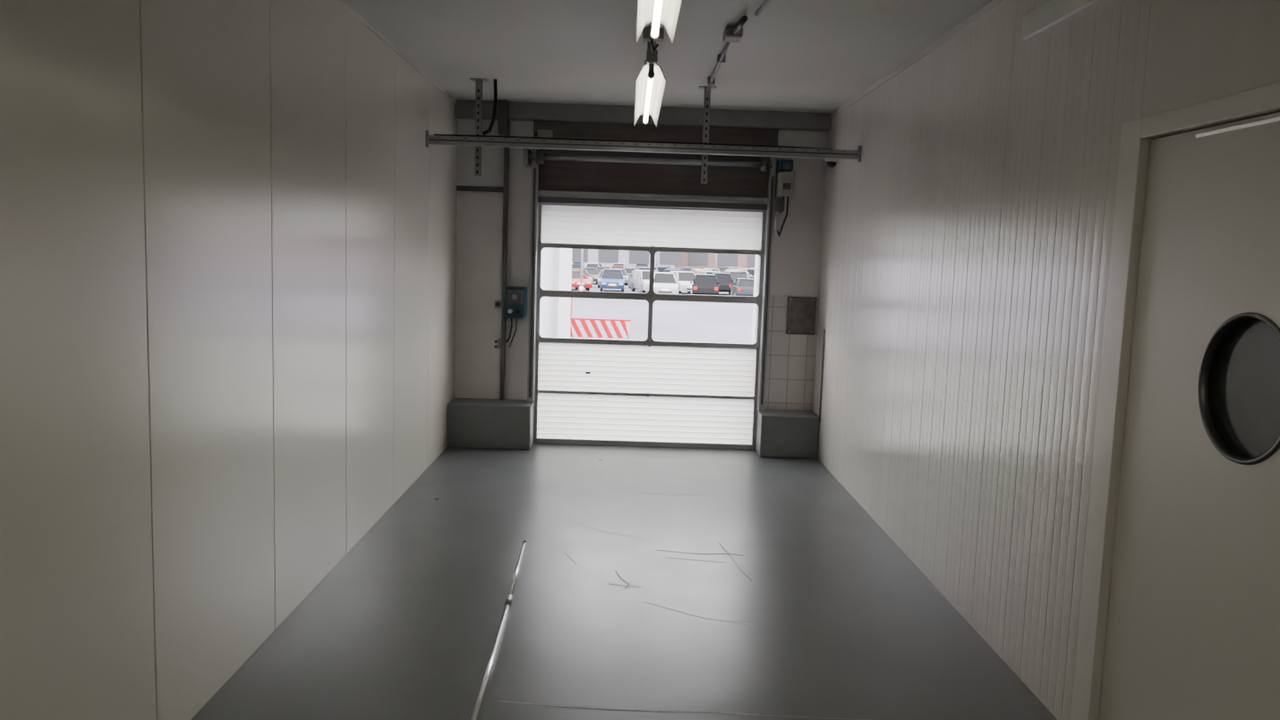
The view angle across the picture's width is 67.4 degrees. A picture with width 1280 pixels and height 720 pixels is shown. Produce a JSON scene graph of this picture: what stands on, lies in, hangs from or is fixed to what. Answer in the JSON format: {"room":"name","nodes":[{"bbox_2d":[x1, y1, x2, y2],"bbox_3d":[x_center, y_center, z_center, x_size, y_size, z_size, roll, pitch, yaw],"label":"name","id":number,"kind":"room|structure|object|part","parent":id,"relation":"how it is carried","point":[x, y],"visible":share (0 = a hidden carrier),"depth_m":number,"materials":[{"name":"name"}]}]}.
{"room":"loading bay","nodes":[
{"label":"loading bay","id":0,"kind":"room"},
{"bbox_2d":[0,0,457,719],"bbox_3d":[-1.529,-0.131,2.725,0.150,2.760,10.880,2,6,-1],"label":"wall","id":1,"kind":"structure","parent":0,"point":[228,228],"depth_m":3.17,"materials":[{"name":"white metal"}]},
{"bbox_2d":[336,0,455,103],"bbox_3d":[-1.401,-1.470,2.427,0.012,0.025,10.380,2,6,-1],"label":"trim","id":2,"kind":"structure","parent":1,"relation":"attached to","point":[342,3],"depth_m":5.50,"materials":[{"name":"white metal"}]},
{"bbox_2d":[191,443,1056,719],"bbox_3d":[0.019,1.347,2.932,3.444,0.120,10.930,2,6,-1],"label":"floor","id":3,"kind":"structure","parent":0,"point":[404,626],"depth_m":4.34,"materials":[{"name":"grey concrete"}]},
{"bbox_2d":[447,397,534,449],"bbox_3d":[-1.215,0.519,7.857,0.669,0.360,0.330,2,6,-1],"label":"concrete block","id":4,"kind":"object","parent":3,"relation":"on","point":[476,423],"visible":0.99,"depth_m":7.70,"materials":[{"name":"grey concrete"}]},
{"bbox_2d":[471,540,526,719],"bbox_3d":[-0.588,1.126,4.083,0.028,0.026,2.380,2,6,-2],"label":"pole","id":5,"kind":"object","parent":3,"relation":"on","point":[509,597],"visible":1,"depth_m":3.87,"materials":[{"name":"metal"}]},
{"bbox_2d":[496,491,870,719],"bbox_3d":[0.134,1.069,4.926,1.320,0.001,3.157,2,6,-1],"label":"floor scratches","id":6,"kind":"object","parent":3,"relation":"on","point":[634,492],"depth_m":3.41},
{"bbox_2d":[754,408,819,458],"bbox_3d":[1.206,0.603,7.894,0.474,0.345,0.330,2,6,-1],"label":"curb","id":7,"kind":"object","parent":3,"relation":"on","point":[779,433],"visible":1,"depth_m":7.73,"materials":[{"name":"grey concrete"}]},
{"bbox_2d":[454,118,827,408],"bbox_3d":[-0.020,-0.668,8.031,3.000,2.760,0.250,2,6,-1],"label":"wall","id":8,"kind":"structure","parent":0,"point":[479,228],"depth_m":7.88,"materials":[{"name":"white paint"}]},
{"bbox_2d":[456,185,503,191],"bbox_3d":[-1.295,-1.389,7.795,0.387,0.040,0.030,2,6,-1],"label":"trim","id":9,"kind":"structure","parent":8,"relation":"attached to","point":[458,188],"depth_m":7.78,"materials":[{"name":"metal"}]},
{"bbox_2d":[493,338,499,349],"bbox_3d":[-1.188,-0.132,7.933,0.050,0.080,0.037,2,6,-1],"label":"wall socket","id":10,"kind":"object","parent":8,"relation":"attached to","point":[496,341],"visible":1,"depth_m":7.92,"materials":[{"name":"white plastic"}]},
{"bbox_2d":[494,300,501,307],"bbox_3d":[-1.165,-0.459,7.885,0.055,0.060,0.060,2,6,-1],"label":"switch","id":11,"kind":"object","parent":8,"relation":"attached to","point":[497,303],"visible":1,"depth_m":7.86,"materials":[{"name":"black plastic"}]},
{"bbox_2d":[497,99,509,399],"bbox_3d":[-1.113,-0.855,7.756,0.070,2.400,0.230,2,6,-1],"label":"cable conduit","id":12,"kind":"object","parent":8,"relation":"attached to","point":[503,122],"visible":1,"depth_m":7.79,"materials":[{"name":"metal"}]},
{"bbox_2d":[504,286,527,347],"bbox_3d":[-1.017,-0.346,7.831,0.165,0.502,0.195,2,6,-1],"label":"control box","id":13,"kind":"object","parent":8,"relation":"attached to","point":[516,297],"depth_m":7.75,"materials":[{"name":"blue plastic"}]},
{"bbox_2d":[527,148,539,401],"bbox_3d":[-0.869,-0.681,7.795,0.050,2.059,0.073,2,6,-1],"label":"door track","id":14,"kind":"object","parent":8,"relation":"attached to","point":[534,166],"depth_m":7.77,"materials":[{"name":"grey metal"}]},
{"bbox_2d":[533,120,778,209],"bbox_3d":[0.121,-1.568,7.741,1.970,0.650,0.130,2,6,-1],"label":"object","id":15,"kind":"structure","parent":8,"relation":"in","point":[556,177],"depth_m":7.74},
{"bbox_2d":[522,147,772,171],"bbox_3d":[0.065,-1.588,7.680,1.975,0.130,0.245,2,6,-1],"label":"shaft","id":16,"kind":"object","parent":15,"relation":"attached to","point":[764,164],"visible":0.95,"depth_m":7.59,"materials":[{"name":"metal"}]},
{"bbox_2d":[533,203,766,450],"bbox_3d":[0.069,-0.259,7.909,1.845,1.980,0.064,2,6,-1],"label":"door","id":17,"kind":"structure","parent":15,"relation":"attached to","point":[648,392],"depth_m":7.94,"materials":[{"name":"metal"}]},
{"bbox_3d":[0.121,-1.568,7.741,1.970,0.650,0.130,2,6,-1],"label":"lintel panel","id":18,"kind":"part","parent":15,"relation":"part of","materials":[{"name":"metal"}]},
{"bbox_2d":[757,156,776,410],"bbox_3d":[1.035,-0.613,7.824,0.050,2.074,0.073,2,6,-1],"label":"door track","id":19,"kind":"object","parent":8,"relation":"attached to","point":[772,178],"depth_m":7.79,"materials":[{"name":"grey metal"}]},
{"bbox_2d":[774,159,795,236],"bbox_3d":[1.151,-1.287,7.663,0.125,0.602,0.230,2,6,-1],"label":"motor","id":20,"kind":"object","parent":8,"relation":"attached to","point":[785,184],"depth_m":7.56,"materials":[{"name":"grey plastic"}]},
{"bbox_2d":[764,294,818,410],"bbox_3d":[1.259,-0.059,7.981,0.407,0.955,0.012,2,6,-1],"label":"wall tiles","id":21,"kind":"structure","parent":8,"relation":"attached to","point":[791,358],"depth_m":7.99,"materials":[{"name":"beige tile"}]},
{"bbox_2d":[785,296,816,335],"bbox_3d":[1.333,-0.365,7.926,0.235,0.310,0.030,2,6,-1],"label":"cover plate","id":22,"kind":"object","parent":21,"relation":"attached to","point":[801,316],"visible":1,"depth_m":7.92,"materials":[{"name":"grey metal"}]},
{"bbox_2d":[344,0,992,112],"bbox_3d":[0.114,-1.514,2.615,3.444,0.120,10.930,2,6,-1],"label":"ceiling","id":23,"kind":"structure","parent":0,"point":[812,56],"depth_m":5.38,"materials":[{"name":"paint"}]},
{"bbox_2d":[470,78,488,175],"bbox_3d":[-1.118,-1.611,6.667,0.120,0.660,0.092,2,6,-1],"label":"hanger","id":24,"kind":"object","parent":23,"relation":"hanging from","point":[478,81],"depth_m":6.62,"materials":[{"name":"grey metal"}]},
{"bbox_2d":[482,79,497,135],"bbox_3d":[-1.032,-1.740,6.612,0.108,0.386,0.030,-3,8,-36],"label":"cable","id":25,"kind":"object","parent":23,"relation":"hanging from","point":[493,117],"visible":1,"depth_m":6.62,"materials":[{"name":"rubber"}]},
{"bbox_2d":[454,99,831,131],"bbox_3d":[0.029,-1.955,7.687,2.994,0.125,0.150,2,6,-1],"label":"beam","id":26,"kind":"structure","parent":23,"relation":"attached to","point":[465,109],"depth_m":7.62,"materials":[{"name":"grey metal"}]},
{"bbox_2d":[425,130,862,162],"bbox_3d":[0.029,-1.472,6.619,2.994,0.110,0.060,2,6,-1],"label":"strut rail","id":27,"kind":"object","parent":23,"relation":"hanging from","point":[449,140],"visible":1,"depth_m":6.61,"materials":[{"name":"grey metal"}]},
{"bbox_2d":[535,129,552,137],"bbox_3d":[-0.669,-1.567,6.667,0.120,0.058,0.068,2,6,-1],"label":"junction box","id":28,"kind":"object","parent":27,"relation":"attached to","point":[545,133],"visible":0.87,"depth_m":6.63,"materials":[{"name":"grey plastic"}]},
{"bbox_3d":[0.029,-1.472,6.619,2.994,0.110,0.060,2,6,-1],"label":"rail","id":29,"kind":"part","parent":27,"relation":"part of","materials":[{"name":"metal"}]},
{"bbox_2d":[824,158,838,167],"bbox_3d":[1.326,-1.366,6.655,0.090,0.061,0.090,2,6,-1],"label":"security camera","id":30,"kind":"object","parent":27,"relation":"attached to","point":[830,162],"visible":1,"depth_m":6.63,"materials":[{"name":"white plastic"}]},
{"bbox_2d":[633,25,666,130],"bbox_3d":[0.048,-1.539,5.114,0.142,0.384,1.904,2,6,-1],"label":"lamp","id":31,"kind":"object","parent":23,"relation":"hanging from","point":[651,81],"visible":0.98,"depth_m":4.76,"materials":[{"name":"metal"}]},
{"bbox_2d":[635,0,682,51],"bbox_3d":[0.070,-1.277,2.754,0.142,0.384,1.894,2,6,-1],"label":"lamp","id":32,"kind":"object","parent":23,"relation":"hanging from","point":[654,13],"visible":1,"depth_m":3.38,"materials":[{"name":"metal"}]},
{"bbox_2d":[698,86,716,183],"bbox_3d":[0.456,-1.561,6.690,0.120,0.660,0.092,2,6,-1],"label":"hanger","id":33,"kind":"object","parent":23,"relation":"hanging from","point":[707,95],"depth_m":6.64,"materials":[{"name":"grey metal"}]},
{"bbox_2d":[705,0,770,92],"bbox_3d":[0.532,-1.662,4.877,0.202,0.055,3.651,2,6,-1],"label":"conduit","id":34,"kind":"object","parent":23,"relation":"attached to","point":[732,34],"depth_m":4.86,"materials":[{"name":"grey metal"}]},
{"bbox_2d":[812,0,1279,719],"bbox_3d":[1.638,-0.031,2.772,0.200,2.760,10.880,2,6,-1],"label":"wall","id":35,"kind":"structure","parent":0,"point":[966,252],"depth_m":4.07,"materials":[{"name":"white metal"}]},
{"bbox_2d":[818,329,825,423],"bbox_3d":[1.455,0.130,7.670,0.012,0.750,0.015,2,6,-1],"label":"trim","id":36,"kind":"structure","parent":35,"relation":"attached to","point":[824,332],"depth_m":7.66,"materials":[{"name":"grey metal"}]},
{"bbox_2d":[830,0,1008,118],"bbox_3d":[1.542,-1.733,5.746,0.012,0.040,3.790,2,6,-1],"label":"trim","id":37,"kind":"structure","parent":35,"relation":"attached to","point":[994,4],"depth_m":5.14,"materials":[{"name":"white metal"}]},
{"bbox_2d":[1021,0,1098,39],"bbox_3d":[1.570,-1.175,2.398,0.020,0.090,2.990,2,6,-1],"label":"trim","id":38,"kind":"structure","parent":35,"relation":"attached to","point":[1053,12],"depth_m":3.63,"materials":[{"name":"white metal"}]},
{"bbox_2d":[1070,81,1279,719],"bbox_3d":[1.545,0.341,2.556,0.090,2.062,1.210,2,6,-1],"label":"door frame","id":39,"kind":"structure","parent":35,"relation":"attached to","point":[1136,135],"depth_m":3.04,"materials":[{"name":"white metal"}]},
{"bbox_2d":[1098,112,1279,719],"bbox_3d":[1.552,0.371,2.559,0.059,1.990,0.962,2,6,-1],"label":"door","id":40,"kind":"structure","parent":35,"relation":"in","point":[1193,627],"depth_m":2.62,"materials":[{"name":"white paint"}]},
{"label":"outside","id":41,"kind":"structure","parent":0,"visible":0},
{"bbox_2d":[569,281,752,343],"bbox_3d":[-1.033,-6.405,83.915,240.000,0.100,151.770,2,6,-1],"label":"ground","id":42,"kind":"structure","parent":41,"point":[672,321],"depth_m":44.16,"materials":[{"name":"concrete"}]},
{"bbox_2d":[542,248,572,337],"bbox_3d":[-4.217,-2.272,16.756,5.920,6.250,4.100,2,6,-1],"label":"neighbouring building","id":43,"kind":"structure","parent":42,"relation":"on","point":[557,261],"depth_m":15.02,"materials":[{"name":"white"}]},
{"bbox_2d":[571,264,583,269],"bbox_3d":[-6.333,-8.734,95.540,2.040,1.620,4.430,1,6,-4],"label":"car","id":44,"kind":"object","parent":42,"relation":"on","point":[573,266],"visible":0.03,"depth_m":95.00,"materials":[{"name":"black paint"}]},
{"bbox_2d":[579,248,583,290],"bbox_3d":[-3.160,-8.700,65.408,1.740,8.390,0.280,2,6,-1],"label":"street lamp","id":45,"kind":"object","parent":42,"relation":"on","point":[581,268],"visible":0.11,"depth_m":65.66,"materials":[{"name":"metal"}]},
{"bbox_2d":[571,270,591,290],"bbox_3d":[-5.065,-5.953,71.715,2.040,1.420,4.430,0,7,-21],"label":"car","id":46,"kind":"object","parent":42,"relation":"on","point":[587,284],"visible":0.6,"depth_m":70.11,"materials":[{"name":"red paint"}]},
{"bbox_2d":[571,268,592,284],"bbox_3d":[-5.145,-6.726,78.671,2.040,1.420,4.430,0,7,-14],"label":"car","id":47,"kind":"object","parent":42,"relation":"on","point":[585,272],"visible":0.14,"depth_m":78.05,"materials":[{"name":"silver paint"}]},
{"bbox_2d":[583,267,599,284],"bbox_3d":[-4.637,-7.590,86.630,2.040,1.420,4.430,1,6,-5],"label":"car","id":48,"kind":"object","parent":42,"relation":"on","point":[593,271],"visible":0.34,"depth_m":85.81,"materials":[{"name":"grey paint"}]},
{"bbox_2d":[584,263,599,268],"bbox_3d":[-5.245,-9.800,105.496,2.040,1.620,4.430,1,6,-5],"label":"car","id":49,"kind":"object","parent":42,"relation":"on","point":[588,265],"visible":0.16,"depth_m":105.00,"materials":[{"name":"white paint"}]},
{"bbox_2d":[596,270,603,287],"bbox_3d":[-2.550,-6.644,78.709,2.040,1.420,4.430,2,6,-1],"label":"car","id":50,"kind":"object","parent":42,"relation":"on","point":[601,272],"visible":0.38,"depth_m":77.17,"materials":[{"name":"silver paint"}]},
{"bbox_2d":[569,297,631,339],"bbox_3d":[-1.001,-0.681,23.584,1.650,1.800,0.750,2,6,-1],"label":"barrier","id":51,"kind":"object","parent":42,"relation":"on","point":[580,327],"visible":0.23,"depth_m":23.55,"materials":[{"name":"metal"}]},
{"bbox_2d":[596,266,610,274],"bbox_3d":[-3.638,-8.549,95.591,2.040,1.420,4.430,1,6,-4],"label":"car","id":52,"kind":"object","parent":42,"relation":"on","point":[598,268],"visible":0.11,"depth_m":95.12,"materials":[{"name":"grey paint"}]},
{"bbox_2d":[598,268,626,292],"bbox_3d":[-2.068,-5.958,71.747,2.040,1.620,4.430,2,6,-2],"label":"car","id":53,"kind":"object","parent":42,"relation":"on","point":[611,278],"visible":1,"depth_m":70.29,"materials":[{"name":"blue paint"}]},
{"bbox_2d":[610,265,624,269],"bbox_3d":[-2.451,-9.612,105.548,2.040,1.420,4.430,2,6,1],"label":"car","id":54,"kind":"object","parent":42,"relation":"on","point":[612,267],"visible":0.12,"depth_m":105.15,"materials":[{"name":"red paint"}]},
{"bbox_2d":[609,268,629,285],"bbox_3d":[-2.038,-7.508,86.669,2.040,1.420,4.430,1,6,-4],"label":"car","id":55,"kind":"object","parent":42,"relation":"on","point":[624,273],"visible":0.34,"depth_m":85.81,"materials":[{"name":"silver paint"}]},
{"bbox_2d":[612,263,626,267],"bbox_3d":[-2.560,-10.816,115.476,2.040,1.620,4.430,2,6,3],"label":"car","id":56,"kind":"object","parent":42,"relation":"on","point":[613,264],"visible":0.16,"depth_m":115.07,"materials":[{"name":"white paint"}]},
{"bbox_2d":[624,267,638,276],"bbox_3d":[-0.941,-8.467,95.660,2.040,1.420,4.430,2,6,-2],"label":"car","id":57,"kind":"object","parent":42,"relation":"on","point":[628,270],"visible":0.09,"depth_m":94.33,"materials":[{"name":"silver paint"}]},
{"bbox_2d":[628,271,633,288],"bbox_3d":[0.050,-6.562,78.747,2.040,1.420,4.430,1,6,-4],"label":"car","id":58,"kind":"object","parent":42,"relation":"on","point":[630,276],"visible":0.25,"depth_m":79.44,"materials":[{"name":"silver paint"}]},
{"bbox_2d":[635,264,647,266],"bbox_3d":[0.239,-10.727,115.517,2.040,1.620,4.430,2,6,-1],"label":"car","id":59,"kind":"object","parent":42,"relation":"on","point":[637,265],"visible":0.12,"depth_m":115.07,"materials":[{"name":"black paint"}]},
{"bbox_2d":[629,270,658,293],"bbox_3d":[0.633,-5.873,71.787,2.040,1.620,4.430,0,7,-15],"label":"car","id":60,"kind":"object","parent":42,"relation":"on","point":[639,279],"visible":0.44,"depth_m":71.28,"materials":[{"name":"white paint"}]},
{"bbox_2d":[638,267,649,270],"bbox_3d":[0.563,-7.529,86.726,2.040,1.620,4.430,2,6,2],"label":"car","id":61,"kind":"object","parent":42,"relation":"on","point":[639,268],"visible":0.02,"depth_m":84.87,"materials":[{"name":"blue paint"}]},
{"bbox_2d":[656,251,658,271],"bbox_3d":[2.131,-9.579,74.929,1.740,8.390,0.280,2,6,-1],"label":"street lamp","id":62,"kind":"object","parent":42,"relation":"on","point":[657,252],"visible":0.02,"depth_m":75.07,"materials":[{"name":"metal"}]},
{"bbox_2d":[654,266,669,271],"bbox_3d":[1.757,-8.482,95.689,2.040,1.620,4.430,0,7,-15],"label":"car","id":63,"kind":"object","parent":42,"relation":"on","point":[660,268],"visible":0.06,"depth_m":93.85,"materials":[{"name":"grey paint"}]},
{"bbox_2d":[572,248,755,269],"bbox_3d":[-1.433,-16.540,132.828,120.000,9.250,16.300,2,6,-1],"label":"warehouse building","id":64,"kind":"structure","parent":42,"relation":"on","point":[701,260],"depth_m":125.34,"materials":[{"name":"brick"}]},
{"bbox_2d":[653,272,679,294],"bbox_3d":[1.607,-5.072,64.843,2.040,1.620,4.430,2,6,-1],"label":"car","id":65,"kind":"object","parent":42,"relation":"on","point":[664,283],"visible":0.71,"depth_m":63.60,"materials":[{"name":"white paint"}]},
{"bbox_2d":[664,269,680,272],"bbox_3d":[2.649,-6.580,78.775,2.040,1.620,4.430,2,6,3],"label":"car","id":66,"kind":"object","parent":42,"relation":"on","point":[665,270],"visible":0.09,"depth_m":78.45,"materials":[{"name":"white paint"}]},
{"bbox_2d":[669,271,695,294],"bbox_3d":[3.331,-5.788,71.827,2.040,1.620,4.430,0,7,-14],"label":"car","id":67,"kind":"object","parent":42,"relation":"on","point":[684,277],"visible":0.46,"depth_m":70.86,"materials":[{"name":"white paint"}]},
{"bbox_2d":[676,267,692,271],"bbox_3d":[4.461,-8.393,95.699,2.040,1.620,4.430,1,6,-5],"label":"car","id":68,"kind":"object","parent":42,"relation":"on","point":[688,269],"visible":0.1,"depth_m":95.31,"materials":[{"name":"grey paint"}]},
{"bbox_2d":[690,269,711,271],"bbox_3d":[5.763,-7.362,86.773,2.040,1.620,4.430,0,7,-14],"label":"car","id":69,"kind":"object","parent":42,"relation":"on","point":[692,270],"visible":0.12,"depth_m":86.52,"materials":[{"name":"white paint"}]},
{"bbox_2d":[689,273,719,295],"bbox_3d":[4.406,-4.987,64.914,2.040,1.620,4.430,2,6,2],"label":"car","id":70,"kind":"object","parent":42,"relation":"on","point":[703,284],"visible":0.91,"depth_m":62.84,"materials":[{"name":"black paint"}]},
{"bbox_2d":[694,271,720,274],"bbox_3d":[5.244,-6.501,78.842,2.040,1.620,4.430,0,7,-20],"label":"car","id":71,"kind":"object","parent":42,"relation":"on","point":[695,272],"visible":0.12,"depth_m":77.23,"materials":[{"name":"white paint"}]},
{"bbox_2d":[704,268,719,271],"bbox_3d":[7.158,-8.308,95.739,2.040,1.620,4.430,2,6,1],"label":"car","id":72,"kind":"object","parent":42,"relation":"on","point":[712,269],"visible":0.15,"depth_m":95.35,"materials":[{"name":"white paint"}]},
{"bbox_2d":[714,253,717,271],"bbox_3d":[7.344,-10.239,82.461,1.740,8.390,0.280,2,6,-1],"label":"street lamp","id":73,"kind":"object","parent":42,"relation":"on","point":[716,253],"visible":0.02,"depth_m":82.60,"materials":[{"name":"metal"}]},
{"bbox_2d":[709,267,726,271],"bbox_3d":[8.749,-9.358,105.702,2.040,1.620,4.430,0,6,-13],"label":"car","id":74,"kind":"object","parent":42,"relation":"on","point":[720,268],"visible":0.07,"depth_m":105.33,"materials":[{"name":"white paint"}]},
{"bbox_2d":[712,272,733,295],"bbox_3d":[6.027,-5.706,71.896,2.040,1.620,4.430,2,6,2],"label":"car","id":75,"kind":"object","parent":42,"relation":"on","point":[725,279],"visible":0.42,"depth_m":69.90,"materials":[{"name":"black paint"}]},
{"bbox_2d":[724,266,741,269],"bbox_3d":[11.436,-10.374,115.682,2.040,1.620,4.430,0,7,-16],"label":"car","id":76,"kind":"object","parent":42,"relation":"on","point":[729,268],"visible":0.12,"depth_m":115.40,"materials":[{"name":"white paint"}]},
{"bbox_2d":[720,271,746,283],"bbox_3d":[7.852,-6.416,78.852,2.040,1.620,4.430,0,7,-17],"label":"car","id":77,"kind":"object","parent":42,"relation":"on","point":[734,275],"visible":0.16,"depth_m":78.36,"materials":[{"name":"black paint"}]},
{"bbox_2d":[724,270,748,276],"bbox_3d":[8.354,-7.283,86.840,2.040,1.620,4.430,0,7,-15],"label":"car","id":78,"kind":"object","parent":42,"relation":"on","point":[746,273],"visible":0.09,"depth_m":85.16,"materials":[{"name":"white paint"}]},
{"bbox_2d":[726,268,751,276],"bbox_3d":[9.861,-8.223,95.779,2.040,1.620,4.430,0,7,-18],"label":"car","id":79,"kind":"object","parent":42,"relation":"on","point":[748,275],"visible":0.16,"depth_m":95.46,"materials":[{"name":"white paint"}]},
{"bbox_2d":[730,278,754,296],"bbox_3d":[7.200,-4.799,64.967,2.040,1.420,4.430,2,6,0],"label":"car","id":80,"kind":"object","parent":42,"relation":"on","point":[741,286],"visible":0.54,"depth_m":63.32,"materials":[{"name":"grey paint"}]},
{"bbox_2d":[738,268,754,275],"bbox_3d":[11.539,-9.274,105.772,2.040,1.620,4.430,0,7,-18],"label":"car","id":81,"kind":"object","parent":42,"relation":"on","point":[750,271],"visible":0.18,"depth_m":103.91,"materials":[{"name":"white paint"}]}
]}

